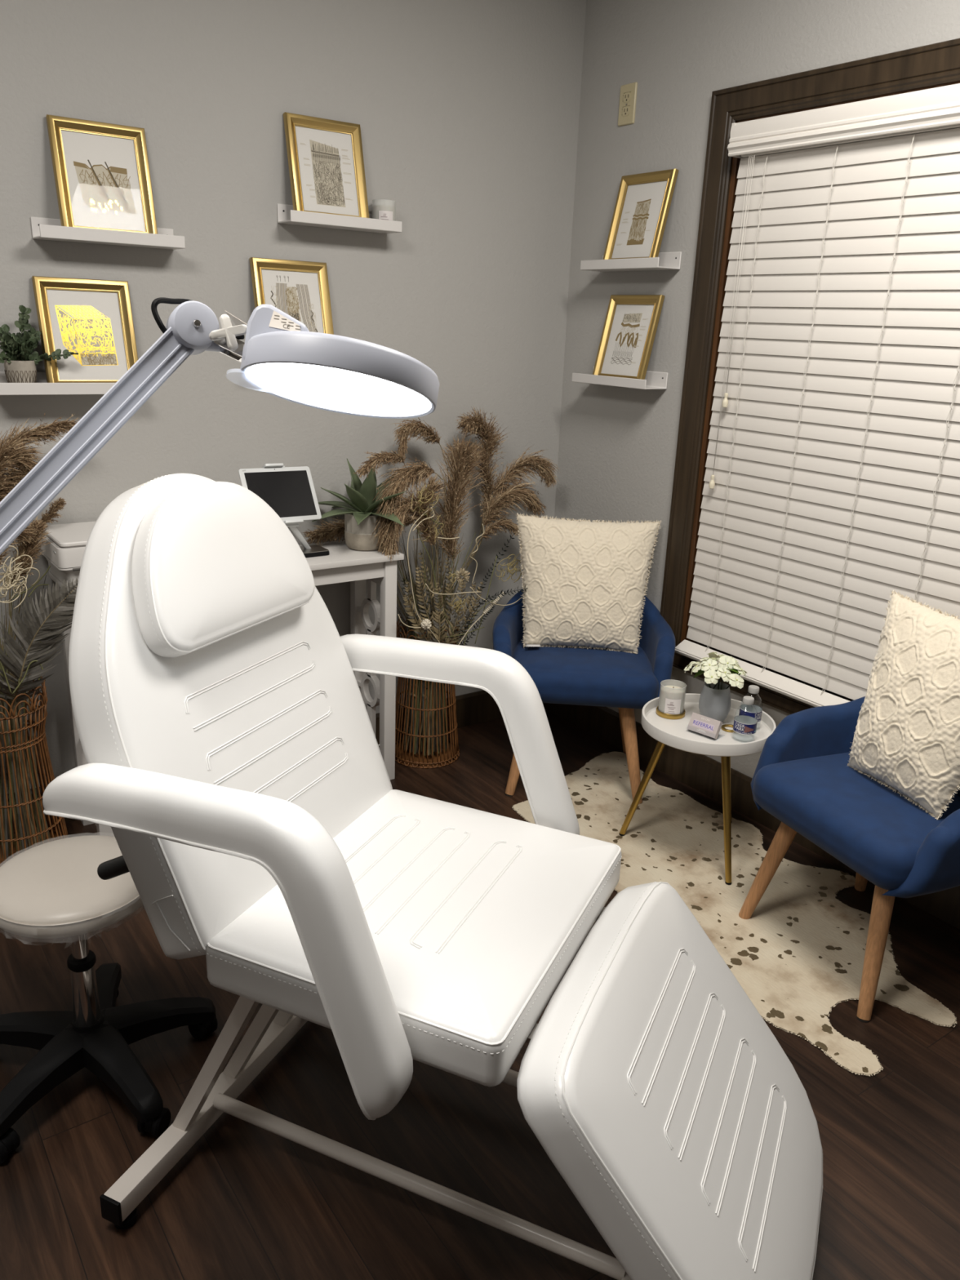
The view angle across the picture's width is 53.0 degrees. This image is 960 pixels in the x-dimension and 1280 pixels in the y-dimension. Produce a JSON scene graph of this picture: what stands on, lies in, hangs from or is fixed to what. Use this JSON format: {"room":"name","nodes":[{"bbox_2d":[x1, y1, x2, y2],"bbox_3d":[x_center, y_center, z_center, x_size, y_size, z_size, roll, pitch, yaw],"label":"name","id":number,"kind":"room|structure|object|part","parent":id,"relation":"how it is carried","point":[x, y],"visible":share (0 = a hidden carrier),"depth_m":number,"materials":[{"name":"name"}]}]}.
{"room":"beauty treatment room","nodes":[
{"label":"beauty treatment room","id":0,"kind":"room"},
{"bbox_2d":[0,0,586,794],"bbox_3d":[-1.531,-0.662,2.345,4.800,2.620,0.120,-10,22,-34],"label":"wall","id":1,"kind":"structure","parent":0,"point":[467,112],"depth_m":2.85,"materials":[{"name":"grey paint"}]},
{"bbox_2d":[0,371,115,395],"bbox_3d":[-1.082,-0.676,2.535,0.360,0.052,0.092,-10,22,-34],"label":"ledge","id":2,"kind":"object","parent":1,"relation":"attached to","point":[41,387],"visible":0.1,"depth_m":2.48,"materials":[{"name":"white wood"}]},
{"bbox_2d":[0,305,78,382],"bbox_3d":[-1.140,-0.740,2.452,0.215,0.211,0.098,-8,21,-28],"label":"eucalyptus plant","id":3,"kind":"object","parent":2,"relation":"on","point":[20,365],"visible":0.93,"depth_m":2.43,"materials":[{"name":"green plant"}]},
{"bbox_3d":[-1.175,-0.676,2.467,0.074,0.078,0.074,-10,22,-34],"label":"pot","id":4,"kind":"part","parent":3,"relation":"part of","materials":[{"name":"white ceramic"}]},
{"bbox_2d":[31,275,137,382],"bbox_3d":[-1.029,-0.801,2.536,0.237,0.283,0.079,-10,22,-34],"label":"framed print","id":5,"kind":"object","parent":2,"relation":"on","point":[91,318],"visible":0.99,"depth_m":2.53,"materials":[{"name":"gold metal"}]},
{"bbox_2d":[30,216,185,249],"bbox_3d":[-0.957,-1.053,2.493,0.360,0.052,0.092,-10,22,-34],"label":"ledge","id":6,"kind":"object","parent":1,"relation":"attached to","point":[42,228],"visible":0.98,"depth_m":2.45,"materials":[{"name":"white wood"}]},
{"bbox_2d":[45,114,157,234],"bbox_3d":[-0.958,-1.168,2.458,0.237,0.283,0.079,-10,22,-34],"label":"framed print","id":7,"kind":"object","parent":6,"relation":"on","point":[101,171],"visible":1,"depth_m":2.46,"materials":[{"name":"gold metal"}]},
{"bbox_2d":[7,689,502,832],"bbox_3d":[-1.545,0.541,2.676,4.384,0.127,0.016,-10,22,-34],"label":"baseboard","id":8,"kind":"structure","parent":1,"relation":"attached to","point":[477,707],"depth_m":3.69,"materials":[{"name":"wood"}]},
{"bbox_2d":[277,203,402,233],"bbox_3d":[-0.408,-1.240,2.834,0.362,0.052,0.092,-10,22,-34],"label":"ledge","id":9,"kind":"object","parent":1,"relation":"attached to","point":[286,215],"visible":0.89,"depth_m":2.79,"materials":[{"name":"white wood"}]},
{"bbox_2d":[283,111,368,217],"bbox_3d":[-0.438,-1.350,2.779,0.237,0.283,0.079,-10,22,-34],"label":"framed print","id":10,"kind":"object","parent":9,"relation":"on","point":[326,162],"visible":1,"depth_m":2.78,"materials":[{"name":"gold metal"}]},
{"bbox_2d":[373,203,395,220],"bbox_3d":[-0.290,-1.281,2.908,0.072,0.082,0.073,-3,19,-17],"label":"candle jar","id":11,"kind":"object","parent":9,"relation":"on","point":[380,211],"visible":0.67,"depth_m":2.88,"materials":[{"name":"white glass"}]},
{"bbox_3d":[-0.522,-0.856,2.887,0.362,0.052,0.092,-10,22,-34],"label":"ledge","id":12,"kind":"object","parent":1,"relation":"attached to","visible":0},
{"bbox_2d":[248,257,333,334],"bbox_3d":[-0.546,-0.967,2.836,0.237,0.283,0.079,-10,22,-34],"label":"framed print","id":13,"kind":"object","parent":12,"relation":"on","point":[300,289],"visible":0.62,"depth_m":2.84,"materials":[{"name":"gold metal"}]},
{"bbox_2d":[0,709,959,1279],"bbox_3d":[-0.057,1.363,0.716,4.800,0.100,5.600,-10,22,-34],"label":"floor","id":14,"kind":"structure","parent":0,"point":[246,1201],"depth_m":1.79,"materials":[{"name":"brown wood"}]},
{"bbox_2d":[0,669,68,866],"bbox_3d":[-1.278,0.361,2.626,0.262,0.520,0.263,16,22,35],"label":"wicker basket","id":15,"kind":"object","parent":14,"relation":"on","point":[45,762],"visible":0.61,"depth_m":2.57,"materials":[{"name":"brown wicker"}]},
{"bbox_2d":[0,413,79,862],"bbox_3d":[-1.214,0.013,2.526,0.400,1.188,0.298,-1,18,-10],"label":"bouquet","id":16,"kind":"object","parent":15,"relation":"on","point":[11,655],"visible":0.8,"depth_m":2.44,"materials":[{"name":"beige plant"}]},
{"bbox_2d":[0,835,217,1164],"bbox_3d":[-0.758,0.647,1.882,0.472,0.479,0.480,-10,22,-34],"label":"stool","id":17,"kind":"object","parent":14,"relation":"on","point":[54,889],"visible":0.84,"depth_m":1.82,"materials":[{"name":"beige plastic"}]},
{"bbox_3d":[-0.912,0.782,1.939,0.226,0.068,0.080,4,18,6],"label":"leg","id":18,"kind":"part","parent":17,"relation":"part of","materials":[{"name":"black plastic"}]},
{"bbox_3d":[-0.836,0.827,1.810,0.080,0.068,0.226,10,20,23],"label":"leg","id":19,"kind":"part","parent":17,"relation":"part of","materials":[{"name":"black plastic"}]},
{"bbox_3d":[-0.766,0.455,1.815,0.303,0.064,0.303,-10,22,-34],"label":"seat","id":20,"kind":"part","parent":17,"relation":"part of","materials":[{"name":"white leather"}]},
{"bbox_3d":[-0.805,0.750,2.049,0.080,0.068,0.226,-1,19,-11],"label":"leg","id":21,"kind":"part","parent":17,"relation":"part of","materials":[{"name":"black plastic"}]},
{"bbox_3d":[-0.683,0.824,1.840,0.226,0.068,0.080,18,24,40],"label":"leg","id":22,"kind":"part","parent":17,"relation":"part of","materials":[{"name":"black plastic"}]},
{"bbox_3d":[-0.663,0.776,1.988,0.226,0.068,0.080,-8,21,-28],"label":"leg","id":23,"kind":"part","parent":17,"relation":"part of","materials":[{"name":"black plastic"}]},
{"bbox_2d":[0,297,439,555],"bbox_3d":[-0.567,0.387,1.085,1.123,1.484,0.397,-10,22,-34],"label":"lamp","id":24,"kind":"object","parent":14,"relation":"on","point":[278,357],"visible":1,"depth_m":1.05,"materials":[{"name":"grey"}]},
{"bbox_3d":[-0.543,-0.063,0.993,0.565,0.510,0.032,-14,24,-41],"label":"arm","id":25,"kind":"part","parent":24,"relation":"part of","materials":[{"name":"grey metal"}]},
{"bbox_3d":[-0.285,-0.343,1.074,0.045,0.039,0.036,15,22,33],"label":"tension knob","id":26,"kind":"part","parent":24,"relation":"part of","materials":[{"name":"grey plastic"}]},
{"bbox_3d":[-0.161,-0.290,1.110,0.206,0.074,0.209,-10,22,-34],"label":"led panel","id":27,"kind":"part","parent":24,"relation":"part of","materials":[{"name":"white plastic"}]},
{"bbox_2d":[48,540,404,836],"bbox_3d":[-0.729,0.139,2.955,0.985,0.778,0.262,-10,22,-34],"label":"console desk","id":28,"kind":"object","parent":14,"relation":"on","point":[343,563],"visible":0.39,"depth_m":3.06,"materials":[{"name":"white wood"}]},
{"bbox_2d":[38,521,95,591],"bbox_3d":[-0.968,-0.243,2.635,0.401,0.128,0.265,-10,22,-34],"label":"printer","id":29,"kind":"object","parent":28,"relation":"on","point":[64,553],"visible":0.34,"depth_m":2.47,"materials":[{"name":"white plastic"}]},
{"bbox_3d":[-0.965,-0.299,2.617,0.384,0.010,0.244,-10,22,-34],"label":"scanner lid","id":30,"kind":"part","parent":29,"relation":"part of","materials":[{"name":"white plastic"}]},
{"bbox_3d":[-1.162,0.187,2.785,0.042,0.760,0.034,-10,22,-34],"label":"leg","id":31,"kind":"part","parent":28,"relation":"part of","materials":[{"name":"white"}]},
{"bbox_3d":[-1.046,0.243,2.629,0.042,0.760,0.034,-10,22,-34],"label":"leg","id":32,"kind":"part","parent":28,"relation":"part of","materials":[{"name":"white"}]},
{"bbox_2d":[262,462,328,557],"bbox_3d":[-0.548,-0.391,2.897,0.174,0.276,0.114,-10,22,-34],"label":"tablet stand","id":33,"kind":"object","parent":28,"relation":"on","point":[308,551],"visible":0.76,"depth_m":2.91,"materials":[{"name":"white plastic"}]},
{"bbox_2d":[238,466,321,521],"bbox_3d":[-0.590,-0.430,2.854,0.233,0.154,0.087,-12,23,-37],"label":"tablet","id":34,"kind":"object","parent":33,"relation":"on","point":[290,491],"visible":0.86,"depth_m":2.86,"materials":[{"name":"white"}]},
{"bbox_3d":[-0.585,-0.426,2.865,0.058,0.170,0.102,-10,22,-34],"label":"plate","id":35,"kind":"part","parent":33,"relation":"part of","materials":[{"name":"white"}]},
{"bbox_3d":[-0.416,0.051,3.291,0.042,0.760,0.034,-10,22,-34],"label":"leg","id":36,"kind":"part","parent":28,"relation":"part of","materials":[{"name":"white wood"}]},
{"bbox_2d":[311,458,405,551],"bbox_3d":[-0.361,-0.420,3.010,0.376,0.276,0.364,-10,22,-34],"label":"agave plant","id":37,"kind":"object","parent":28,"relation":"on","point":[358,520],"visible":0.88,"depth_m":2.99,"materials":[{"name":"green plant"}]},
{"bbox_3d":[-0.363,-0.349,3.052,0.131,0.114,0.131,-10,22,-34],"label":"pot","id":38,"kind":"part","parent":37,"relation":"part of","materials":[{"name":"white ceramic"}]},
{"bbox_3d":[-0.361,0.072,3.208,0.022,0.685,0.174,-10,22,-34],"label":"fretwork panel","id":39,"kind":"part","parent":28,"relation":"part of","materials":[{"name":"white wood"}]},
{"bbox_3d":[-0.300,0.106,3.135,0.042,0.760,0.034,-10,22,-34],"label":"leg","id":40,"kind":"part","parent":28,"relation":"part of","materials":[{"name":"white wood"}]},
{"bbox_2d":[395,615,459,768],"bbox_3d":[-0.189,0.172,3.374,0.250,0.496,0.250,-10,22,-34],"label":"wicker basket","id":41,"kind":"object","parent":14,"relation":"on","point":[446,757],"visible":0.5,"depth_m":3.34,"materials":[{"name":"brown wicker"}]},
{"bbox_2d":[302,406,559,755],"bbox_3d":[-0.124,-0.181,3.261,0.944,1.182,0.373,-6,20,-24],"label":"bouquet","id":42,"kind":"object","parent":41,"relation":"in","point":[429,615],"visible":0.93,"depth_m":3.18,"materials":[{"name":"beige dried plant"}]},
{"bbox_3d":[0.047,-0.124,3.243,0.087,0.072,0.013,-10,22,-34],"label":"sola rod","id":43,"kind":"part","parent":42,"relation":"part of","materials":[{"name":"beige plant"}]},
{"bbox_2d":[42,473,822,1279],"bbox_3d":[-0.028,0.382,1.610,1.275,1.207,0.812,10,20,22],"label":"chair","id":44,"kind":"object","parent":14,"relation":"on","point":[235,767],"visible":1,"depth_m":1.51,"materials":[{"name":"white leather"}]},
{"bbox_3d":[-0.582,0.367,1.579,0.107,0.079,0.030,10,20,22],"label":"recline lever","id":45,"kind":"part","parent":44,"relation":"part of","materials":[{"name":"black plastic"}]},
{"bbox_3d":[-0.364,0.402,1.364,0.596,0.423,0.088,10,20,22],"label":"armrest","id":46,"kind":"part","parent":44,"relation":"part of","materials":[{"name":"white leather"}]},
{"bbox_2d":[68,473,392,959],"bbox_3d":[-0.441,0.073,1.708,0.348,0.712,0.635,10,20,22],"label":"backrest cushion","id":47,"kind":"object","parent":44,"relation":"on","point":[205,646],"depth_m":1.57,"materials":[{"name":"white leather"}]},
{"bbox_2d":[205,789,622,1086],"bbox_3d":[-0.081,0.454,1.657,0.505,0.100,0.601,10,20,22],"label":"seat cushion","id":48,"kind":"object","parent":44,"relation":"on","point":[475,918],"depth_m":1.53,"materials":[{"name":"white leather"}]},
{"bbox_3d":[-0.072,0.209,1.987,0.596,0.423,0.088,10,20,22],"label":"armrest","id":49,"kind":"part","parent":44,"relation":"part of","materials":[{"name":"white leather"}]},
{"bbox_2d":[516,881,822,1279],"bbox_3d":[0.342,0.758,1.552,0.438,0.487,0.605,10,20,22],"label":"cushion","id":50,"kind":"object","parent":44,"relation":"on","point":[651,1080],"depth_m":1.45,"materials":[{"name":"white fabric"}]},
{"bbox_2d":[492,589,675,804],"bbox_3d":[0.335,0.141,3.252,0.594,0.671,0.479,3,18,4],"label":"armchair","id":51,"kind":"object","parent":14,"relation":"on","point":[626,682],"visible":0.62,"depth_m":3.08,"materials":[{"name":"blue fabric"}]},
{"bbox_3d":[0.141,0.334,3.153,0.130,0.352,0.045,-14,24,-41],"label":"leg","id":52,"kind":"part","parent":51,"relation":"part of","materials":[{"name":"brown wood"}]},
{"bbox_3d":[0.334,0.098,3.197,0.486,0.124,0.399,3,18,4],"label":"seat","id":53,"kind":"part","parent":51,"relation":"part of","materials":[{"name":"blue fabric"}]},
{"bbox_2d":[515,512,661,653],"bbox_3d":[0.352,-0.187,3.207,0.485,0.435,0.201,1,18,-3],"label":"pillow","id":54,"kind":"object","parent":51,"relation":"on","point":[585,581],"visible":1,"depth_m":3.16,"materials":[{"name":"beige fabric"}]},
{"bbox_3d":[0.514,0.253,3.443,0.045,0.351,0.123,18,24,40],"label":"leg","id":55,"kind":"part","parent":51,"relation":"part of","materials":[{"name":"brown wood"}]},
{"bbox_3d":[0.490,0.355,3.131,0.045,0.352,0.130,-12,23,-36],"label":"leg","id":56,"kind":"part","parent":51,"relation":"part of","materials":[{"name":"brown wood"}]},
{"bbox_2d":[511,751,956,1075],"bbox_3d":[0.642,0.664,2.759,0.720,0.005,1.510,-10,22,-34],"label":"cowhide rug","id":57,"kind":"object","parent":14,"relation":"on","point":[799,954],"visible":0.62,"depth_m":2.60,"materials":[{"name":"beige fur"}]},
{"bbox_2d":[618,693,776,884],"bbox_3d":[0.663,0.419,2.827,0.406,0.418,0.394,-10,22,-34],"label":"side table","id":58,"kind":"object","parent":57,"relation":"on","point":[673,733],"visible":0.65,"depth_m":2.70,"materials":[{"name":"white"}]},
{"bbox_3d":[0.495,0.417,2.868,0.128,0.381,0.026,7,19,15],"label":"leg","id":59,"kind":"part","parent":58,"relation":"part of","materials":[{"name":"gold metal"}]},
{"bbox_2d":[656,705,685,719],"bbox_3d":[0.564,0.212,2.850,0.085,0.016,0.085,-10,22,-34],"label":"coaster","id":60,"kind":"object","parent":58,"relation":"on","point":[659,713],"visible":0.55,"depth_m":2.82,"materials":[{"name":"gold metal"}]},
{"bbox_2d":[658,685,684,714],"bbox_3d":[0.565,0.171,2.836,0.076,0.090,0.076,4,18,4],"label":"candle jar","id":61,"kind":"object","parent":60,"relation":"on","point":[672,697],"visible":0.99,"depth_m":2.81,"materials":[{"name":"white glass"}]},
{"bbox_2d":[641,693,776,756],"bbox_3d":[0.653,0.239,2.767,0.376,0.038,0.376,-10,22,-34],"label":"tray","id":62,"kind":"object","parent":58,"relation":"on","point":[673,733],"depth_m":2.71,"materials":[{"name":"white wood"}]},
{"bbox_2d":[698,681,730,722],"bbox_3d":[0.682,0.183,2.798,0.091,0.110,0.091,-10,22,-34],"label":"vase","id":63,"kind":"object","parent":58,"relation":"on","point":[714,704],"visible":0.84,"depth_m":2.76,"materials":[{"name":"grey ceramic"}]},
{"bbox_2d":[684,652,746,689],"bbox_3d":[0.684,0.136,2.775,0.173,0.199,0.188,-10,22,-34],"label":"flower bouquet","id":64,"kind":"object","parent":63,"relation":"in","point":[727,668],"visible":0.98,"depth_m":2.72,"materials":[{"name":"beige plant"}]},
{"bbox_3d":[0.607,0.080,2.784,0.044,0.036,0.036,-10,22,-34],"label":"flower","id":65,"kind":"part","parent":64,"relation":"part of","materials":[{"name":"beige plant"}]},
{"bbox_3d":[0.620,0.081,2.742,0.043,0.042,0.043,-10,22,-34],"label":"flower","id":66,"kind":"part","parent":64,"relation":"part of","materials":[{"name":"beige plant"}]},
{"bbox_3d":[0.649,0.073,2.728,0.043,0.037,0.048,-10,22,-34],"label":"flower","id":67,"kind":"part","parent":64,"relation":"part of","materials":[{"name":"beige plant"}]},
{"bbox_3d":[0.656,0.058,2.752,0.054,0.021,0.050,-10,22,-34],"label":"flower","id":68,"kind":"part","parent":64,"relation":"part of","materials":[{"name":"beige plant"}]},
{"bbox_3d":[0.650,0.104,2.700,0.046,0.033,0.034,1,18,-5],"label":"flower","id":69,"kind":"part","parent":64,"relation":"part of","materials":[{"name":"beige plant"}]},
{"bbox_3d":[0.680,0.048,2.788,0.043,0.034,0.036,16,23,36],"label":"flower","id":70,"kind":"part","parent":64,"relation":"part of","materials":[{"name":"beige plant"}]},
{"bbox_3d":[0.685,0.096,2.705,0.047,0.032,0.043,-10,22,-34],"label":"flower","id":71,"kind":"part","parent":64,"relation":"part of","materials":[{"name":"beige plant"}]},
{"bbox_3d":[0.699,0.067,2.732,0.049,0.039,0.036,5,18,7],"label":"flower","id":72,"kind":"part","parent":64,"relation":"part of","materials":[{"name":"beige plant"}]},
{"bbox_3d":[0.727,0.065,2.759,0.047,0.034,0.038,-10,22,-34],"label":"flower","id":73,"kind":"part","parent":64,"relation":"part of","materials":[{"name":"beige plant"}]},
{"bbox_3d":[0.717,0.115,2.696,0.046,0.035,0.038,0,18,-7],"label":"flower","id":74,"kind":"part","parent":64,"relation":"part of","materials":[{"name":"beige plant"}]},
{"bbox_3d":[0.734,0.086,2.728,0.046,0.031,0.044,-10,22,-34],"label":"flower","id":75,"kind":"part","parent":64,"relation":"part of","materials":[{"name":"beige plant"}]},
{"bbox_3d":[0.690,0.482,2.691,0.055,0.381,0.118,-10,22,-34],"label":"leg","id":76,"kind":"part","parent":58,"relation":"part of","materials":[{"name":"gold metal"}]},
{"bbox_2d":[720,724,735,732],"bbox_3d":[0.715,0.253,2.759,0.050,0.005,0.050,-10,22,-34],"label":"ring","id":77,"kind":"object","parent":58,"relation":"on","point":[724,726],"visible":0.63,"depth_m":2.75,"materials":[{"name":"gold metal"}]},
{"bbox_3d":[0.755,0.404,2.939,0.129,0.381,0.026,-15,25,-42],"label":"leg","id":78,"kind":"part","parent":58,"relation":"part of","materials":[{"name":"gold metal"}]},
{"bbox_2d":[732,695,757,742],"bbox_3d":[0.739,0.218,2.676,0.063,0.125,0.063,10,20,21],"label":"water bottle","id":79,"kind":"object","parent":58,"relation":"on","point":[743,724],"visible":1,"depth_m":2.66,"materials":[{"name":"plastic"}]},
{"bbox_2d":[738,684,762,727],"bbox_3d":[0.777,0.192,2.760,0.063,0.125,0.063,14,22,32],"label":"water bottle","id":80,"kind":"object","parent":58,"relation":"on","point":[744,709],"visible":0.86,"depth_m":2.75,"materials":[{"name":"plastic"}]},
{"bbox_3d":[0.636,0.249,2.717,0.094,0.038,0.058,18,24,40],"label":"card holder","id":81,"kind":"object","parent":58,"relation":"on","visible":0},
{"bbox_2d":[686,712,722,738],"bbox_3d":[0.632,0.241,2.709,0.089,0.051,0.037,18,24,40],"label":"card","id":82,"kind":"object","parent":81,"relation":"in","point":[699,723],"visible":1,"depth_m":2.70,"materials":[{"name":"grey paper"}]},
{"bbox_3d":[0.627,0.239,2.703,0.064,0.017,0.009,18,24,40],"label":"panel","id":83,"kind":"part","parent":82,"relation":"part of","materials":[{"name":"grey paper"}]},
{"bbox_2d":[738,696,959,1022],"bbox_3d":[0.986,0.462,2.353,0.479,0.671,0.594,-6,20,-24],"label":"armchair","id":84,"kind":"object","parent":14,"relation":"on","point":[802,777],"visible":0.8,"depth_m":2.22,"materials":[{"name":"blue fabric"}]},
{"bbox_3d":[0.754,0.577,2.486,0.130,0.352,0.045,8,19,17],"label":"leg","id":85,"kind":"part","parent":84,"relation":"part of","materials":[{"name":"brown wood"}]},
{"bbox_3d":[0.952,0.411,2.319,0.399,0.124,0.486,-6,20,-24],"label":"seat","id":86,"kind":"part","parent":84,"relation":"part of","materials":[{"name":"blue fabric"}]},
{"bbox_3d":[1.055,0.546,2.616,0.045,0.351,0.123,11,20,25],"label":"leg","id":87,"kind":"part","parent":84,"relation":"part of","materials":[{"name":"brown wood"}]},
{"bbox_3d":[0.898,0.681,2.184,0.045,0.352,0.130,10,20,21],"label":"leg","id":88,"kind":"part","parent":84,"relation":"part of","materials":[{"name":"brown wood"}]},
{"bbox_2d":[847,590,959,819],"bbox_3d":[1.046,0.154,2.249,0.198,0.435,0.468,-5,20,-22],"label":"pillow","id":89,"kind":"object","parent":84,"relation":"on","point":[906,739],"visible":1,"depth_m":2.22,"materials":[{"name":"beige fabric"}]},
{"bbox_2d":[554,0,959,777],"bbox_3d":[1.878,-0.251,1.499,0.120,2.620,5.320,-10,22,-34],"label":"wall","id":90,"kind":"structure","parent":0,"point":[617,447],"depth_m":3.06,"materials":[{"name":"grey paint"}]},
{"bbox_2d":[572,366,667,389],"bbox_3d":[0.462,-0.878,3.222,0.098,0.052,0.360,-10,22,-34],"label":"ledge","id":91,"kind":"object","parent":90,"relation":"attached to","point":[653,380],"visible":0.82,"depth_m":3.15,"materials":[{"name":"white wood"}]},
{"bbox_2d":[592,294,665,379],"bbox_3d":[0.482,-0.988,3.174,0.079,0.283,0.237,-10,22,-34],"label":"framed print","id":92,"kind":"object","parent":91,"relation":"on","point":[631,321],"visible":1,"depth_m":3.17,"materials":[{"name":"gold metal"}]},
{"bbox_2d":[617,82,637,126],"bbox_3d":[0.469,-1.706,3.071,0.008,0.117,0.073,-10,22,-34],"label":"wall outlet","id":93,"kind":"object","parent":90,"relation":"attached to","point":[628,96],"visible":1,"depth_m":3.06,"materials":[{"name":"beige plastic"}]},
{"bbox_2d":[622,105,630,116],"bbox_3d":[0.466,-1.688,3.075,0.003,0.028,0.034,-10,22,-34],"label":"receptacle","id":94,"kind":"object","parent":93,"relation":"attached to","point":[625,108],"depth_m":3.07,"materials":[{"name":"beige plastic"}]},
{"bbox_2d":[622,91,631,102],"bbox_3d":[0.467,-1.725,3.063,0.003,0.028,0.034,-10,22,-34],"label":"receptacle","id":95,"kind":"object","parent":93,"relation":"attached to","point":[626,95],"depth_m":3.06,"materials":[{"name":"beige plastic"}]},
{"bbox_2d":[580,251,681,271],"bbox_3d":[0.480,-1.220,3.103,0.098,0.052,0.363,-10,22,-34],"label":"ledge","id":96,"kind":"object","parent":90,"relation":"attached to","point":[664,260],"visible":0.96,"depth_m":3.04,"materials":[{"name":"white wood"}]},
{"bbox_2d":[603,168,678,259],"bbox_3d":[0.501,-1.329,3.053,0.079,0.283,0.237,-10,22,-34],"label":"framed print","id":97,"kind":"object","parent":96,"relation":"on","point":[643,201],"visible":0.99,"depth_m":3.05,"materials":[{"name":"gold metal"}]},
{"bbox_2d":[542,702,959,929],"bbox_3d":[1.741,0.927,1.896,0.016,0.127,5.200,-10,22,-34],"label":"baseboard","id":98,"kind":"structure","parent":90,"relation":"attached to","point":[702,773],"depth_m":3.23,"materials":[{"name":"wood"}]},
{"bbox_2d":[660,38,959,714],"bbox_3d":[1.145,-0.551,2.480,0.142,1.737,1.576,-10,22,-34],"label":"window","id":99,"kind":"structure","parent":90,"relation":"in","point":[937,64],"depth_m":2.86,"materials":[{"name":"brown wood"}]},
{"bbox_3d":[1.174,-0.543,2.504,0.030,1.561,1.368,-10,22,-34],"label":"sash","id":100,"kind":"part","parent":99,"relation":"part of","materials":[{"name":"white wood"}]},
{"bbox_2d":[675,83,959,706],"bbox_3d":[1.092,-0.517,2.410,0.108,1.556,1.395,-10,22,-34],"label":"window blind","id":101,"kind":"object","parent":99,"relation":"attached to","point":[832,478],"visible":0.92,"depth_m":2.59,"materials":[{"name":"white plastic"}]},
{"bbox_3d":[0.733,-0.922,2.806,0.003,0.895,0.018,-7,20,-27],"label":"pull cord","id":102,"kind":"part","parent":101,"relation":"part of","materials":[{"name":"white plastic"}]},
{"bbox_3d":[0.752,-0.642,2.858,0.021,1.438,0.010,-10,22,-34],"label":"ladder cord","id":103,"kind":"part","parent":101,"relation":"part of","materials":[{"name":"white fabric"}]},
{"bbox_3d":[0.743,-1.036,2.762,0.004,0.650,0.014,-10,22,-34],"label":"pull cord","id":104,"kind":"part","parent":101,"relation":"part of","materials":[{"name":"white fabric"}]},
{"bbox_3d":[1.051,0.208,2.630,0.055,0.038,1.380,-10,22,-34],"label":"rail","id":105,"kind":"part","parent":101,"relation":"part of","materials":[{"name":"white wood"}]},
{"bbox_3d":[0.880,-0.580,2.685,0.021,1.438,0.010,-10,22,-34],"label":"ladder cord","id":106,"kind":"part","parent":101,"relation":"part of","materials":[{"name":"white fabric"}]},
{"bbox_3d":[1.002,-0.522,2.521,0.021,1.438,0.010,-10,22,-34],"label":"ladder cord","id":107,"kind":"part","parent":101,"relation":"part of","materials":[{"name":"white fabric"}]},
{"bbox_3d":[1.127,-0.462,2.353,0.021,1.438,0.010,-10,22,-34],"label":"ladder cord","id":108,"kind":"part","parent":101,"relation":"part of","materials":[{"name":"white fabric"}]}
]}

